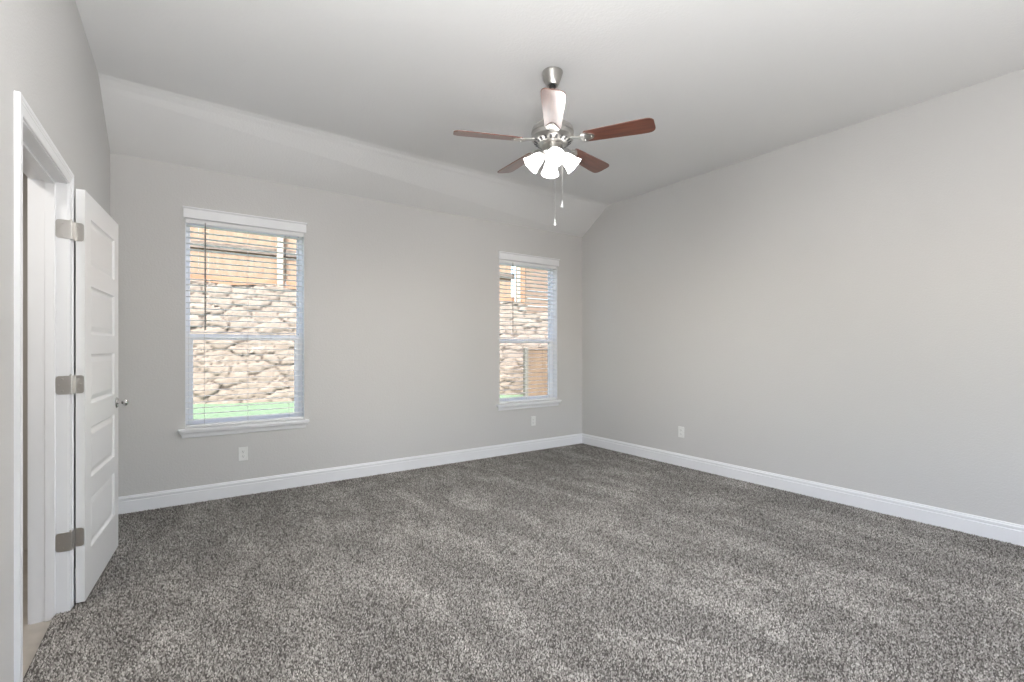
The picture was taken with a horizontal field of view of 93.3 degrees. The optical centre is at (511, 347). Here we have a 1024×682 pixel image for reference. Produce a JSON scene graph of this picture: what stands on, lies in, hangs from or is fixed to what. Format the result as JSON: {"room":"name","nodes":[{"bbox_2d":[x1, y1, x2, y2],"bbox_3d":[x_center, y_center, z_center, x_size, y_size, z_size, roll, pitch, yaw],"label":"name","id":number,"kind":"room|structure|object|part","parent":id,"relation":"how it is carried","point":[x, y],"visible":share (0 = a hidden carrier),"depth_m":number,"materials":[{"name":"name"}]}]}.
{"room":"empty bedroom","nodes":[
{"label":"empty bedroom","id":0,"kind":"room"},
{"bbox_2d":[23,173,27,549],"bbox_3d":[-2.830,-0.130,1.376,1.940,2.910,3.300,0,0,-35],"label":"wall","id":1,"kind":"structure","parent":0,"point":[25,178],"depth_m":3.08,"materials":[{"name":"grey paint"}]},
{"bbox_2d":[0,0,109,681],"bbox_3d":[-1.059,-0.249,0.615,0.128,3.068,7.550,0,0,-34],"label":"wall","id":2,"kind":"structure","parent":0,"point":[46,56],"depth_m":1.76,"materials":[{"name":"grey paint"}]},
{"bbox_2d":[14,91,127,681],"bbox_3d":[-2.140,0.218,2.279,0.249,2.134,1.710,0,0,-29],"label":"door","id":3,"kind":"structure","parent":2,"relation":"in","point":[53,231],"depth_m":2.30,"materials":[{"name":"white paint"}]},
{"bbox_3d":[-1.957,0.218,1.943,0.160,2.134,0.935,0,0,-34],"label":"casing","id":4,"kind":"part","parent":3,"relation":"part of","materials":[{"name":"white paint"}]},
{"bbox_3d":[-2.144,-0.569,2.305,0.052,0.089,0.003,0,0,-34],"label":"jamb plate","id":5,"kind":"part","parent":3,"relation":"part of","materials":[{"name":"silver metal"}]},
{"bbox_3d":[-2.144,0.178,2.305,0.052,0.089,0.003,0,0,-34],"label":"jamb plate","id":6,"kind":"part","parent":3,"relation":"part of","materials":[{"name":"silver metal"}]},
{"bbox_3d":[-2.144,0.928,2.305,0.052,0.089,0.003,0,0,-34],"label":"jamb plate","id":7,"kind":"part","parent":3,"relation":"part of","materials":[{"name":"silver metal"}]},
{"bbox_3d":[-2.119,-0.569,2.358,0.040,0.089,0.037,0,0,-34],"label":"plate","id":8,"kind":"part","parent":3,"relation":"part of","materials":[{"name":"silver metal"}]},
{"bbox_3d":[-2.119,0.928,2.358,0.040,0.089,0.037,0,0,-34],"label":"plate","id":9,"kind":"part","parent":3,"relation":"part of","materials":[{"name":"silver metal"}]},
{"bbox_3d":[-2.119,0.178,2.358,0.040,0.089,0.037,0,0,-34],"label":"plate","id":10,"kind":"part","parent":3,"relation":"part of","materials":[{"name":"silver metal"}]},
{"bbox_3d":[-2.436,0.340,3.019,0.060,0.043,0.043,0,0,-30],"label":"knob","id":11,"kind":"part","parent":3,"relation":"part of","materials":[{"name":"silver metal"}]},
{"bbox_2d":[74,568,75,601],"bbox_3d":[-1.001,1.198,0.657,0.021,0.134,7.184,0,0,-34],"label":"baseboard","id":12,"kind":"structure","parent":2,"relation":"attached to","point":[75,568],"depth_m":2.41,"materials":[{"name":"white paint"}]},
{"bbox_2d":[110,153,581,496],"bbox_3d":[-1.104,-0.103,5.089,4.854,2.777,0.165,0,0,-35],"label":"wall","id":13,"kind":"structure","parent":0,"point":[401,302],"depth_m":4.67,"materials":[{"name":"grey paint"}]},
{"bbox_2d":[238,447,247,460],"bbox_3d":[-2.305,0.908,4.142,0.071,0.116,0.009,0,0,-35],"label":"electrical outlet","id":14,"kind":"object","parent":13,"relation":"attached to","point":[242,451],"visible":1,"depth_m":4.14,"materials":[{"name":"plastic"}]},
{"bbox_2d":[178,206,308,437],"bbox_3d":[-2.310,-0.206,4.208,0.987,1.874,0.196,0,0,-35],"label":"window","id":15,"kind":"structure","parent":13,"relation":"in","point":[195,213],"depth_m":4.17,"materials":[{"name":"white plastic"}]},
{"bbox_3d":[-2.354,-0.559,4.274,0.850,0.963,0.025,0,0,-35],"label":"sash","id":16,"kind":"part","parent":15,"relation":"part of","materials":[{"name":"clear glass"}]},
{"bbox_3d":[-2.292,0.662,4.182,0.987,0.021,0.134,0,0,-35],"label":"sill","id":17,"kind":"part","parent":15,"relation":"part of","materials":[{"name":"white paint"}]},
{"bbox_3d":[-2.337,0.257,4.250,0.850,0.749,0.030,0,0,-35],"label":"sash","id":18,"kind":"part","parent":15,"relation":"part of","materials":[{"name":"white plastic"}]},
{"bbox_2d":[186,219,302,427],"bbox_3d":[-2.291,-0.201,4.192,0.896,1.700,0.077,0,0,-35],"label":"window blind","id":19,"kind":"object","parent":15,"relation":"attached to","point":[191,221],"visible":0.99,"depth_m":4.16,"materials":[{"name":"white plastic"}]},
{"bbox_3d":[-2.298,0.639,4.202,0.896,0.020,0.052,0,0,-35],"label":"rail","id":20,"kind":"part","parent":19,"relation":"part of","materials":[{"name":"white plastic"}]},
{"bbox_3d":[-2.265,-1.099,4.157,0.942,0.088,0.030,0,0,-35],"label":"head casing","id":21,"kind":"part","parent":15,"relation":"part of","materials":[{"name":"white paint"}]},
{"bbox_2d":[118,433,581,513],"bbox_3d":[-1.044,1.198,5.021,4.834,0.134,0.014,0,0,-35],"label":"baseboard","id":22,"kind":"structure","parent":13,"relation":"attached to","point":[189,495],"depth_m":4.49,"materials":[{"name":"white paint"}]},
{"bbox_2d":[496,251,561,410],"bbox_3d":[0.180,-0.197,5.950,0.969,1.866,0.196,0,0,-35],"label":"window","id":23,"kind":"structure","parent":13,"relation":"in","point":[552,343],"depth_m":6.08,"materials":[{"name":"white plastic"}]},
{"bbox_3d":[0.136,-0.548,6.017,0.832,0.958,0.025,0,0,-35],"label":"sash","id":24,"kind":"part","parent":23,"relation":"part of","materials":[{"name":"clear glass"}]},
{"bbox_3d":[0.153,0.264,5.992,0.832,0.746,0.030,0,0,-35],"label":"sash","id":25,"kind":"part","parent":23,"relation":"part of","materials":[{"name":"clear glass"}]},
{"bbox_2d":[500,260,555,403],"bbox_3d":[0.198,-0.192,5.936,0.878,1.692,0.075,0,0,-35],"label":"window blind","id":26,"kind":"object","parent":23,"relation":"attached to","point":[501,261],"visible":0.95,"depth_m":5.93,"materials":[{"name":"white plastic"}]},
{"bbox_3d":[0.192,0.644,5.944,0.878,0.020,0.052,0,0,-35],"label":"rail","id":27,"kind":"part","parent":26,"relation":"part of","materials":[{"name":"white plastic"}]},
{"bbox_3d":[0.198,0.667,5.925,0.969,0.021,0.134,0,0,-35],"label":"sill","id":28,"kind":"part","parent":23,"relation":"part of","materials":[{"name":"white paint"}]},
{"bbox_3d":[0.225,-1.086,5.899,0.924,0.088,0.030,0,0,-35],"label":"head casing","id":29,"kind":"part","parent":23,"relation":"part of","materials":[{"name":"white paint"}]},
{"bbox_3d":[0.147,-0.191,6.009,0.886,1.698,0.061,0,0,-35],"label":"frame","id":30,"kind":"part","parent":23,"relation":"part of","materials":[{"name":"white plastic"}]},
{"bbox_2d":[531,416,535,425],"bbox_3d":[0.263,0.898,5.939,0.071,0.116,0.009,0,0,-35],"label":"electrical outlet","id":31,"kind":"object","parent":13,"relation":"attached to","point":[533,418],"visible":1,"depth_m":5.94,"materials":[{"name":"plastic"}]},
{"bbox_2d":[23,444,1023,681],"bbox_3d":[0.199,1.295,1.494,6.840,0.060,7.220,0,0,-35],"label":"floor","id":32,"kind":"structure","parent":0,"point":[961,639],"depth_m":2.26,"materials":[{"name":"carpet"}]},
{"bbox_2d":[23,443,1023,681],"bbox_3d":[0.445,1.260,2.817,4.914,0.012,5.323,0,0,-35],"label":"carpet","id":33,"kind":"structure","parent":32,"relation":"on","point":[645,467],"depth_m":2.58,"materials":[{"name":"grey carpet"}]},
{"bbox_2d":[75,0,1023,236],"bbox_3d":[0.955,-1.752,2.023,5.325,0.561,7.550,0,0,-35],"label":"ceiling","id":34,"kind":"structure","parent":0,"point":[367,99],"depth_m":3.18,"materials":[{"name":"white paint"}]},
{"bbox_2d":[453,66,655,225],"bbox_3d":[0.249,-1.282,3.163,1.234,1.003,1.205,0,0,-35],"label":"ceiling fan","id":35,"kind":"object","parent":34,"relation":"hanging from","point":[553,134],"visible":1,"depth_m":3.04,"materials":[{"name":"silver metal"}]},
{"bbox_3d":[-0.151,-1.332,3.033,0.435,0.034,0.134,0,0,-13],"label":"blade","id":36,"kind":"part","parent":35,"relation":"part of","materials":[{"name":"brown wood"}]},
{"bbox_3d":[0.044,-1.332,3.488,0.134,0.034,0.435,0,0,-31],"label":"blade","id":37,"kind":"part","parent":35,"relation":"part of","materials":[{"name":"brown wood"}]},
{"bbox_3d":[0.136,-1.199,3.126,0.130,0.133,0.119,0,0,-35],"label":"lamp shade","id":38,"kind":"part","parent":35,"relation":"part of","materials":[{"name":"white glass"}]},
{"bbox_3d":[0.263,-1.199,3.251,0.119,0.133,0.130,0,0,-35],"label":"lamp shade","id":39,"kind":"part","parent":35,"relation":"part of","materials":[{"name":"white glass"}]},
{"bbox_3d":[0.230,-1.332,2.702,0.134,0.034,0.435,0,0,4],"label":"blade","id":40,"kind":"part","parent":35,"relation":"part of","materials":[{"name":"brown wood"}]},
{"bbox_3d":[0.264,-1.218,3.023,0.052,0.061,0.059,0,0,-35],"label":"bulb","id":41,"kind":"part","parent":35,"relation":"part of","materials":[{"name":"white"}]},
{"bbox_3d":[0.261,-1.199,2.998,0.119,0.133,0.130,0,0,-35],"label":"lamp shade","id":42,"kind":"part","parent":35,"relation":"part of","materials":[{"name":"white glass"}]},
{"bbox_3d":[0.388,-1.199,3.123,0.130,0.133,0.119,0,0,-35],"label":"lamp shade","id":43,"kind":"part","parent":35,"relation":"part of","materials":[{"name":"white glass"}]},
{"bbox_3d":[0.540,-1.332,3.444,0.134,0.034,0.435,0,0,41],"label":"blade","id":44,"kind":"part","parent":35,"relation":"part of","materials":[{"name":"brown wood"}]},
{"bbox_3d":[0.652,-1.332,2.959,0.435,0.034,0.134,0,0,23],"label":"blade","id":45,"kind":"part","parent":35,"relation":"part of","materials":[{"name":"brown wood"}]},
{"bbox_2d":[582,69,1023,524],"bbox_3d":[3.069,-0.249,3.502,0.165,3.068,7.550,0,0,-35],"label":"wall","id":46,"kind":"structure","parent":0,"point":[843,307],"depth_m":3.92,"materials":[{"name":"grey paint"}]},
{"bbox_2d":[678,426,683,437],"bbox_3d":[1.806,0.898,5.157,0.009,0.116,0.071,0,0,-35],"label":"electrical outlet","id":47,"kind":"object","parent":46,"relation":"attached to","point":[680,429],"visible":1,"depth_m":5.15,"materials":[{"name":"plastic"}]},
{"bbox_2d":[582,433,1023,546],"bbox_3d":[2.996,1.198,3.451,0.014,0.134,7.220,0,0,-35],"label":"baseboard","id":48,"kind":"structure","parent":46,"relation":"attached to","point":[980,526],"depth_m":3.92,"materials":[{"name":"white paint"}]},
{"label":"outside","id":49,"kind":"structure","parent":0,"visible":0},
{"bbox_2d":[193,394,522,418],"bbox_3d":[-0.124,1.078,8.899,22.000,0.711,4.915,0,0,-35],"label":"lawn","id":50,"kind":"structure","parent":49,"point":[280,405],"depth_m":7.87,"materials":[{"name":"green plant"}]},
{"bbox_2d":[190,280,547,403],"bbox_3d":[-1.466,0.300,10.817,18.000,2.830,0.493,0,0,-35],"label":"wall","id":51,"kind":"structure","parent":50,"relation":"on","point":[523,332],"depth_m":8.46,"materials":[{"name":"beige stone"}]},
{"bbox_2d":[190,227,524,303],"bbox_3d":[-4.262,-2.025,8.838,11.150,1.920,0.190,0,0,-35],"label":"wooden fence","id":52,"kind":"object","parent":51,"relation":"on","point":[192,258],"visible":0.05,"depth_m":8.60,"materials":[{"name":"beige wood"}]},
{"bbox_3d":[-4.227,-2.035,8.798,0.100,1.900,0.084,0,0,-35],"label":"post","id":53,"kind":"part","parent":52,"relation":"part of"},
{"bbox_3d":[-4.386,-1.745,8.763,10.860,0.120,0.039,0,0,-35],"label":"rail","id":54,"kind":"part","parent":52,"relation":"part of","materials":[{"name":"wood"}]},
{"bbox_3d":[-4.386,-1.170,8.763,10.860,0.170,0.039,0,0,-35],"label":"rail","id":55,"kind":"part","parent":52,"relation":"part of","materials":[{"name":"beige wood"}]},
{"bbox_3d":[0.148,-2.035,11.859,0.100,1.900,0.084,0,0,-35],"label":"post","id":56,"kind":"part","parent":52,"relation":"part of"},
{"bbox_3d":[0.241,-2.035,12.032,0.110,1.900,0.120,0,0,-35],"label":"post","id":57,"kind":"part","parent":52,"relation":"part of","materials":[{"name":"brown wood"}]},
{"bbox_2d":[525,268,547,312],"bbox_3d":[2.873,-1.918,13.947,6.300,2.086,0.120,0,0,-35],"label":"wooden fence","id":58,"kind":"object","parent":51,"relation":"on","point":[526,269],"visible":0.02,"depth_m":12.28,"materials":[{"name":"brown wood"}]},
{"bbox_2d":[523,348,547,395],"bbox_3d":[1.442,0.582,11.737,2.753,1.180,0.080,0,0,-32],"label":"wooden fence","id":59,"kind":"object","parent":50,"relation":"on","point":[535,364],"visible":0.16,"depth_m":11.15,"materials":[{"name":"brown wood"}]},
{"bbox_3d":[0.312,0.582,11.032,0.090,1.180,0.080,0,0,-32],"label":"post","id":60,"kind":"part","parent":59,"relation":"part of","materials":[{"name":"grey metal"}]}
]}

